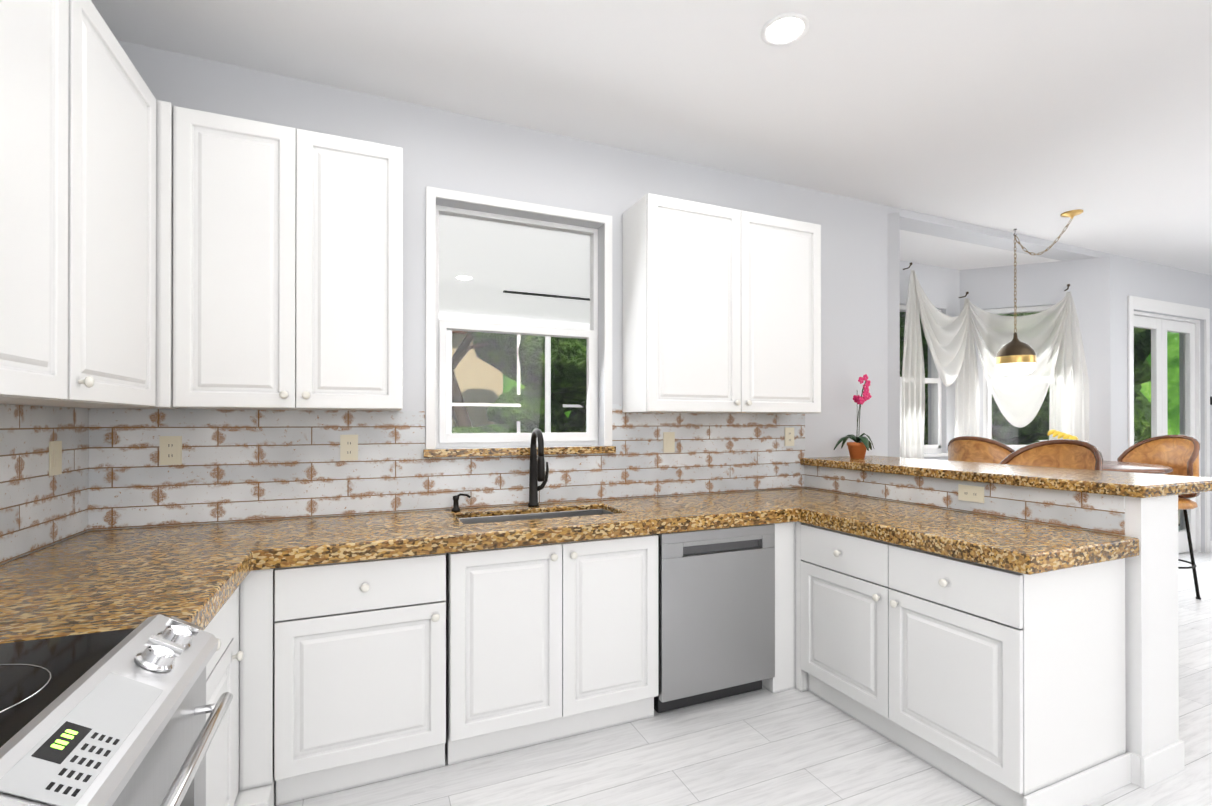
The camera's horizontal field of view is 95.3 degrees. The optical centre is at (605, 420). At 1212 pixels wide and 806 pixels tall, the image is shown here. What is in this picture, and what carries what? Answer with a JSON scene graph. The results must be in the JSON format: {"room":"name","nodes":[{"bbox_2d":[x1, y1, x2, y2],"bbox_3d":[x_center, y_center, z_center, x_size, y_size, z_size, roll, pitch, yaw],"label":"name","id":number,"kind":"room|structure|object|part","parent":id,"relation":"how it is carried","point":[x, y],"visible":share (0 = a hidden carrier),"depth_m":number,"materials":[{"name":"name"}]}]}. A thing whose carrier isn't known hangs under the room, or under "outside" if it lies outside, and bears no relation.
{"room":"kitchen","nodes":[
{"label":"kitchen","id":0,"kind":"room"},
{"bbox_2d":[0,404,86,564],"bbox_3d":[-1.059,-0.106,-0.508,0.200,3.020,6.400,0,0,-23],"label":"wall","id":1,"kind":"structure","parent":0,"point":[51,544],"depth_m":1.96,"materials":[{"name":"white paint"}]},
{"bbox_2d":[0,0,75,407],"bbox_3d":[-1.499,-0.641,1.201,0.325,1.170,0.485,0,0,-23],"label":"upper cabinet","id":2,"kind":"object","parent":1,"relation":"attached to","point":[38,37],"depth_m":1.35,"materials":[{"name":"white paint"}]},
{"bbox_2d":[0,404,88,563],"bbox_3d":[-1.680,0.197,1.206,0.008,0.503,2.341,0,0,-23],"label":"backsplash","id":3,"kind":"structure","parent":1,"relation":"attached to","point":[40,507],"depth_m":1.94,"materials":[{"name":"tile"}]},
{"bbox_2d":[49,441,61,475],"bbox_3d":[-2.026,0.137,2.037,0.010,0.124,0.077,0,0,-23],"label":"outlet","id":4,"kind":"object","parent":3,"relation":"attached to","point":[55,447],"depth_m":2.02,"materials":[{"name":"beige plastic"}]},
{"bbox_2d":[49,441,61,475],"bbox_3d":[-2.026,0.137,2.036,0.010,0.125,0.078,0,0,-23],"label":"outlet plate","id":5,"kind":"object","parent":4,"relation":"attached to","point":[55,447],"depth_m":2.02,"materials":[{"name":"beige plastic"}]},
{"bbox_2d":[15,0,175,408],"bbox_3d":[-1.716,-0.639,1.761,0.367,1.170,0.694,0,0,-23],"label":"upper cabinet","id":6,"kind":"object","parent":1,"relation":"attached to","point":[156,254],"depth_m":1.81,"materials":[{"name":"white paint"}]},
{"bbox_2d":[87,40,1211,726],"bbox_3d":[2.867,-0.090,4.548,11.000,3.020,0.200,0,0,-23],"label":"wall","id":7,"kind":"structure","parent":0,"point":[457,152],"depth_m":3.24,"materials":[{"name":"white paint"}]},
{"bbox_2d":[172,106,402,410],"bbox_3d":[-1.379,-0.637,2.428,0.902,1.170,0.342,0,0,-23],"label":"upper cabinet","id":8,"kind":"object","parent":7,"relation":"attached to","point":[287,265],"depth_m":2.28,"materials":[{"name":"white paint"}]},
{"bbox_2d":[88,404,804,529],"bbox_3d":[-0.392,0.177,3.037,3.818,0.553,0.008,0,0,-23],"label":"backsplash","id":9,"kind":"structure","parent":7,"relation":"attached to","point":[243,465],"depth_m":2.69,"materials":[{"name":"tile"}]},
{"bbox_2d":[159,436,181,464],"bbox_3d":[-1.882,0.128,2.389,0.078,0.125,0.008,0,0,-23],"label":"outlet","id":10,"kind":"object","parent":9,"relation":"attached to","point":[170,450],"depth_m":2.39,"materials":[{"name":"beige plastic"}]},
{"bbox_2d":[159,436,181,464],"bbox_3d":[-1.882,0.128,2.389,0.078,0.125,0.008,0,0,-23],"label":"outlet plate","id":11,"kind":"object","parent":10,"relation":"attached to","point":[170,447],"depth_m":2.39,"materials":[{"name":"beige plastic"}]},
{"bbox_2d":[340,435,357,460],"bbox_3d":[-1.239,0.129,2.665,0.078,0.125,0.008,0,0,-23],"label":"outlet","id":12,"kind":"object","parent":9,"relation":"attached to","point":[348,443],"depth_m":2.66,"materials":[{"name":"beige plastic"}]},
{"bbox_2d":[340,435,357,460],"bbox_3d":[-1.239,0.129,2.665,0.078,0.125,0.008,0,0,-23],"label":"outlet plate","id":13,"kind":"object","parent":12,"relation":"attached to","point":[348,443],"depth_m":2.66,"materials":[{"name":"beige plastic"}]},
{"bbox_2d":[663,432,674,452],"bbox_3d":[0.384,0.131,3.359,0.077,0.124,0.010,0,0,-23],"label":"outlet","id":14,"kind":"object","parent":9,"relation":"attached to","point":[668,437],"depth_m":3.36,"materials":[{"name":"beige plastic"}]},
{"bbox_2d":[663,432,674,452],"bbox_3d":[0.384,0.131,3.359,0.078,0.125,0.010,0,0,-23],"label":"outlet plate","id":15,"kind":"object","parent":14,"relation":"attached to","point":[668,437],"depth_m":3.36,"materials":[{"name":"beige plastic"}]},
{"bbox_2d":[785,428,793,445],"bbox_3d":[1.238,0.107,3.727,0.078,0.125,0.008,0,0,-23],"label":"outlet","id":16,"kind":"object","parent":9,"relation":"attached to","point":[789,432],"depth_m":3.72,"materials":[{"name":"beige plastic"}]},
{"bbox_2d":[785,428,793,445],"bbox_3d":[1.238,0.107,3.727,0.078,0.125,0.008,0,0,-23],"label":"outlet plate","id":17,"kind":"object","parent":16,"relation":"attached to","point":[789,432],"depth_m":3.72,"materials":[{"name":"beige plastic"}]},
{"bbox_2d":[423,186,615,457],"bbox_3d":[-0.466,-0.503,3.071,1.058,1.377,0.190,0,0,-23],"label":"window","id":18,"kind":"structure","parent":7,"relation":"in","point":[437,434],"depth_m":3.05,"materials":[{"name":"white paint"}]},
{"bbox_2d":[622,193,820,413],"bbox_3d":[0.716,-0.634,3.336,1.210,1.170,0.325,0,0,-23],"label":"upper cabinet","id":19,"kind":"object","parent":7,"relation":"attached to","point":[721,306],"depth_m":3.15,"materials":[{"name":"white paint"}]},
{"bbox_2d":[1023,541,1211,805],"bbox_3d":[4.554,1.362,4.606,7.850,0.115,2.612,0,0,-23],"label":"baseboard","id":20,"kind":"structure","parent":7,"relation":"attached to","point":[1082,788],"depth_m":2.11,"materials":[{"name":"white paint"}]},
{"bbox_2d":[1127,295,1210,552],"bbox_3d":[5.796,0.101,5.771,1.600,2.645,0.178,0,0,-23],"label":"door frame","id":21,"kind":"structure","parent":7,"relation":"in","point":[1159,326],"depth_m":5.89,"materials":[{"name":"white paint"}]},
{"bbox_2d":[91,0,1211,275],"bbox_3d":[3.911,-1.658,2.117,11.400,0.100,7.700,0,0,-23],"label":"ceiling","id":22,"kind":"structure","parent":0,"point":[1033,118],"depth_m":2.63,"materials":[{"name":"white paint"}]},
{"bbox_2d":[761,12,809,45],"bbox_3d":[0.735,-1.603,2.267,0.190,0.008,0.190,0,0,-23],"label":"recessed light","id":23,"kind":"object","parent":22,"relation":"in","point":[785,29],"visible":1,"depth_m":2.26,"materials":[{"name":"white paint"}]},
{"bbox_2d":[995,209,1082,375],"bbox_3d":[3.482,-0.990,4.461,0.278,1.222,0.607,0,0,-23],"label":"pendant lamp","id":24,"kind":"object","parent":22,"relation":"hanging from","point":[1015,356],"visible":1,"depth_m":4.52,"materials":[{"name":"gold metal"}]},
{"bbox_2d":[273,526,1211,805],"bbox_3d":[3.911,1.462,2.107,11.400,0.100,7.700,0,0,-23],"label":"floor","id":25,"kind":"structure","parent":0,"point":[763,746],"depth_m":2.26,"materials":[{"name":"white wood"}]},
{"bbox_2d":[0,614,232,805],"bbox_3d":[-1.034,0.905,0.723,0.778,1.006,0.848,0,0,-23],"label":"range","id":26,"kind":"object","parent":25,"relation":"on","point":[113,718],"visible":1,"depth_m":0.92,"materials":[{"name":"grey metal"}]},
{"bbox_2d":[204,585,239,805],"bbox_3d":[-1.408,0.966,1.407,0.650,0.888,0.690,0,0,-23],"label":"base cabinet","id":27,"kind":"object","parent":25,"relation":"on","point":[223,669],"depth_m":1.74,"materials":[{"name":"white paint"}]},
{"bbox_2d":[0,548,259,643],"bbox_3d":[-1.395,0.485,1.436,0.698,0.070,0.720,0,0,-23],"label":"countertop","id":28,"kind":"structure","parent":27,"relation":"on","point":[93,581],"depth_m":1.48,"materials":[{"name":"brown stone"}]},
{"bbox_3d":[-1.393,0.966,1.413,0.682,0.889,0.690,0,0,-23],"label":"drawer","id":29,"kind":"part","parent":27,"relation":"part of","materials":[{"name":"white paint"}]},
{"bbox_2d":[240,569,267,805],"bbox_3d":[-1.693,0.968,2.067,0.645,0.888,0.742,0,0,-23],"label":"base cabinet","id":30,"kind":"object","parent":25,"relation":"on","point":[254,588],"depth_m":1.96,"materials":[{"name":"white paint"}]},
{"bbox_2d":[5,490,881,569],"bbox_3d":[-0.252,0.489,2.710,3.802,0.070,0.698,0,0,-23],"label":"countertop","id":31,"kind":"structure","parent":30,"relation":"on","point":[282,543],"depth_m":2.33,"materials":[{"name":"brown stone"}]},
{"bbox_2d":[451,493,470,511],"bbox_3d":[-0.730,0.408,2.779,0.091,0.090,0.057,0,0,-23],"label":"soap dispenser","id":32,"kind":"object","parent":31,"relation":"on","point":[455,508],"visible":1,"depth_m":2.77,"materials":[{"name":"black metal"}]},
{"bbox_2d":[459,509,614,523],"bbox_3d":[-0.319,0.598,2.726,0.781,0.240,0.296,0,0,-23],"label":"sink","id":33,"kind":"object","parent":31,"relation":"in","point":[487,519],"visible":0.04,"depth_m":2.86,"materials":[{"name":"silver metal"}]},
{"bbox_2d":[528,429,548,506],"bbox_3d":[-0.339,0.246,2.900,0.110,0.414,0.190,0,0,-23],"label":"faucet","id":34,"kind":"object","parent":31,"relation":"on","point":[537,473],"visible":1,"depth_m":2.93,"materials":[{"name":"black metal"}]},
{"bbox_2d":[268,553,451,805],"bbox_3d":[-1.043,0.969,2.395,0.600,0.888,0.650,0,0,-23],"label":"base cabinet","id":35,"kind":"object","parent":25,"relation":"on","point":[363,694],"depth_m":2.09,"materials":[{"name":"white paint"}]},
{"bbox_3d":[-1.036,0.969,2.381,0.600,0.889,0.682,0,0,-23],"label":"drawer","id":36,"kind":"part","parent":35,"relation":"part of","materials":[{"name":"white paint"}]},
{"bbox_2d":[445,534,658,764],"bbox_3d":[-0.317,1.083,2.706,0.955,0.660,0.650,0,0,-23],"label":"base cabinet","id":37,"kind":"object","parent":25,"relation":"on","point":[546,647],"depth_m":2.39,"materials":[{"name":"white paint"}]},
{"bbox_2d":[654,524,774,712],"bbox_3d":[0.438,0.971,3.016,0.662,0.880,0.656,0,0,-23],"label":"stainless steel dishwasher","id":38,"kind":"object","parent":25,"relation":"on","point":[716,614],"visible":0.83,"depth_m":2.71,"materials":[{"name":"grey metal"}]},
{"bbox_2d":[773,522,791,689],"bbox_3d":[1.183,0.971,3.327,0.655,0.888,0.690,0,0,-23],"label":"base cabinet","id":39,"kind":"object","parent":25,"relation":"on","point":[783,604],"depth_m":2.89,"materials":[{"name":"white paint"}]},
{"bbox_2d":[740,488,839,499],"bbox_3d":[1.160,0.491,3.362,0.691,0.070,0.270,0,0,-23],"label":"countertop","id":40,"kind":"structure","parent":39,"relation":"on","point":[776,495],"depth_m":3.47,"materials":[{"name":"brown stone"}]},
{"bbox_2d":[788,522,1125,805],"bbox_3d":[1.516,0.969,2.543,0.660,0.888,1.105,0,0,-23],"label":"base cabinet","id":41,"kind":"object","parent":25,"relation":"on","point":[998,686],"depth_m":2.13,"materials":[{"name":"white paint"}]},
{"bbox_2d":[796,500,1138,574],"bbox_3d":[1.529,0.488,2.493,0.698,0.070,1.080,0,0,-23],"label":"countertop","id":42,"kind":"structure","parent":41,"relation":"on","point":[1025,547],"depth_m":2.24,"materials":[{"name":"brown stone"}]},
{"bbox_2d":[947,436,1014,463],"bbox_3d":[2.900,0.764,4.212,0.480,1.306,0.541,0,0,-23],"label":"chair","id":43,"kind":"object","parent":25,"relation":"on","point":[973,449],"visible":0.17,"depth_m":4.06,"materials":[{"name":"brown leather"}]},
{"bbox_2d":[999,439,1102,469],"bbox_3d":[2.547,0.761,3.211,0.481,1.306,0.542,0,0,-23],"label":"chair","id":44,"kind":"object","parent":25,"relation":"on","point":[1067,453],"visible":0.06,"depth_m":3.32,"materials":[{"name":"brown leather"}]},
{"bbox_2d":[1117,435,1200,599],"bbox_3d":[4.520,0.766,4.548,0.481,1.305,0.531,0,0,-23],"label":"chair","id":45,"kind":"object","parent":25,"relation":"on","point":[1179,454],"visible":0.5,"depth_m":4.57,"materials":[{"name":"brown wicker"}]},
{"bbox_2d":[887,212,899,456],"bbox_3d":[2.316,-0.060,4.715,0.200,2.960,1.291,0,0,22],"label":"wall","id":46,"kind":"structure","parent":0,"point":[893,251],"depth_m":4.09,"materials":[{"name":"white paint"}]},
{"bbox_2d":[900,260,959,459],"bbox_3d":[3.071,-0.058,5.505,1.230,2.960,0.200,0,0,-23],"label":"wall","id":47,"kind":"structure","parent":0,"point":[940,286],"depth_m":5.55,"materials":[{"name":"white paint"}]},
{"bbox_2d":[900,305,947,456],"bbox_3d":[3.090,-0.387,5.463,0.730,1.479,0.155,0,0,-23],"label":"window","id":48,"kind":"structure","parent":47,"relation":"in","point":[935,382],"depth_m":5.55,"materials":[{"name":"white paint"}]},
{"bbox_2d":[900,230,1059,269],"bbox_3d":[3.149,-1.567,5.354,2.950,0.059,1.049,0,0,-23],"label":"ceiling","id":49,"kind":"structure","parent":0,"point":[920,248],"depth_m":5.11,"materials":[{"name":"white paint"}]},
{"bbox_2d":[808,488,1178,756],"bbox_3d":[1.845,0.856,3.019,0.280,1.117,1.800,0,0,-23],"label":"wall","id":50,"kind":"structure","parent":0,"point":[1151,646],"depth_m":2.17,"materials":[{"name":"white paint"}]},
{"bbox_2d":[804,465,1124,534],"bbox_3d":[1.705,0.376,2.982,0.008,0.155,1.741,0,0,-23],"label":"backsplash","id":51,"kind":"structure","parent":50,"relation":"attached to","point":[1105,513],"depth_m":2.64,"materials":[{"name":"tile"}]},
{"bbox_2d":[958,484,983,502],"bbox_3d":[1.803,0.359,2.731,0.008,0.078,0.125,0,0,-23],"label":"outlet","id":52,"kind":"object","parent":51,"relation":"attached to","point":[965,492],"depth_m":2.73,"materials":[{"name":"beige plastic"}]},
{"bbox_2d":[958,484,983,502],"bbox_3d":[1.804,0.359,2.731,0.008,0.078,0.125,0,0,-23],"label":"outlet plate","id":53,"kind":"object","parent":52,"relation":"attached to","point":[965,492],"depth_m":2.73,"materials":[{"name":"beige plastic"}]},
{"bbox_2d":[800,456,1211,497],"bbox_3d":[2.001,0.274,3.070,0.695,0.047,1.827,0,0,-23],"label":"bar","id":54,"kind":"object","parent":50,"relation":"on","point":[1136,485],"visible":1,"depth_m":2.60,"materials":[{"name":"brown stone"}]},
{"bbox_2d":[834,374,873,458],"bbox_3d":[1.696,-0.031,3.695,0.372,0.566,0.250,0,0,-23],"label":"potted orchid","id":55,"kind":"object","parent":54,"relation":"on","point":[859,445],"visible":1,"depth_m":3.66,"materials":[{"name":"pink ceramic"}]},
{"bbox_2d":[960,257,1110,460],"bbox_3d":[4.164,-0.058,5.507,1.291,2.960,0.200,0,0,22],"label":"wall","id":56,"kind":"structure","parent":0,"point":[1046,283],"depth_m":5.26,"materials":[{"name":"white paint"}]},
{"bbox_2d":[900,262,1088,458],"bbox_3d":[3.619,-0.051,5.187,1.627,2.884,0.778,0,0,-23],"label":"sheer curtains","id":57,"kind":"object","parent":56,"relation":"hanging from","point":[1051,337],"visible":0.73,"depth_m":5.24,"materials":[{"name":"white fabric"}]},
{"bbox_3d":[2.890,-0.013,5.205,0.300,2.810,0.072,0,0,-23],"label":"panel","id":58,"kind":"part","parent":57,"relation":"part of","materials":[{"name":"white fabric"}]},
{"bbox_3d":[3.588,0.087,5.493,0.231,2.610,0.128,0,0,-23],"label":"panel","id":59,"kind":"part","parent":57,"relation":"part of","materials":[{"name":"white fabric"}]},
{"bbox_3d":[4.363,0.086,5.206,0.246,2.610,0.229,0,0,-23],"label":"panel","id":60,"kind":"part","parent":57,"relation":"part of","materials":[{"name":"white fabric"}]},
{"bbox_2d":[983,305,1053,450],"bbox_3d":[4.147,-0.387,5.464,0.791,1.479,0.155,0,0,22],"label":"window","id":61,"kind":"structure","parent":56,"relation":"in","point":[987,413],"depth_m":5.55,"materials":[{"name":"white paint"}]},
{"bbox_2d":[1038,429,1087,441],"bbox_3d":[3.652,0.201,4.415,0.310,0.265,0.310,0,0,-23],"label":"bowl","id":62,"kind":"object","parent":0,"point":[1059,434],"visible":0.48,"depth_m":4.39,"materials":[{"name":"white ceramic"}]},
{"bbox_2d":[1102,461,1172,473],"bbox_3d":[3.622,0.876,4.433,1.300,1.084,1.300,0,0,-23],"label":"round dining table","id":63,"kind":"object","parent":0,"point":[1119,466],"visible":0.08,"depth_m":3.95,"materials":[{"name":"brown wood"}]},
{"bbox_3d":[2.617,1.518,14.010,30.000,0.100,15.200,0,0,-23],"label":"ground","id":64,"kind":"structure","parent":0,"visible":0},
{"bbox_2d":[439,214,1179,444],"bbox_3d":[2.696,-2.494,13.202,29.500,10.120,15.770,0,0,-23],"label":"window glass","id":65,"kind":"object","parent":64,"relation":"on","point":[561,262],"depth_m":7.16,"materials":[{"name":"clear glass"}]}
]}

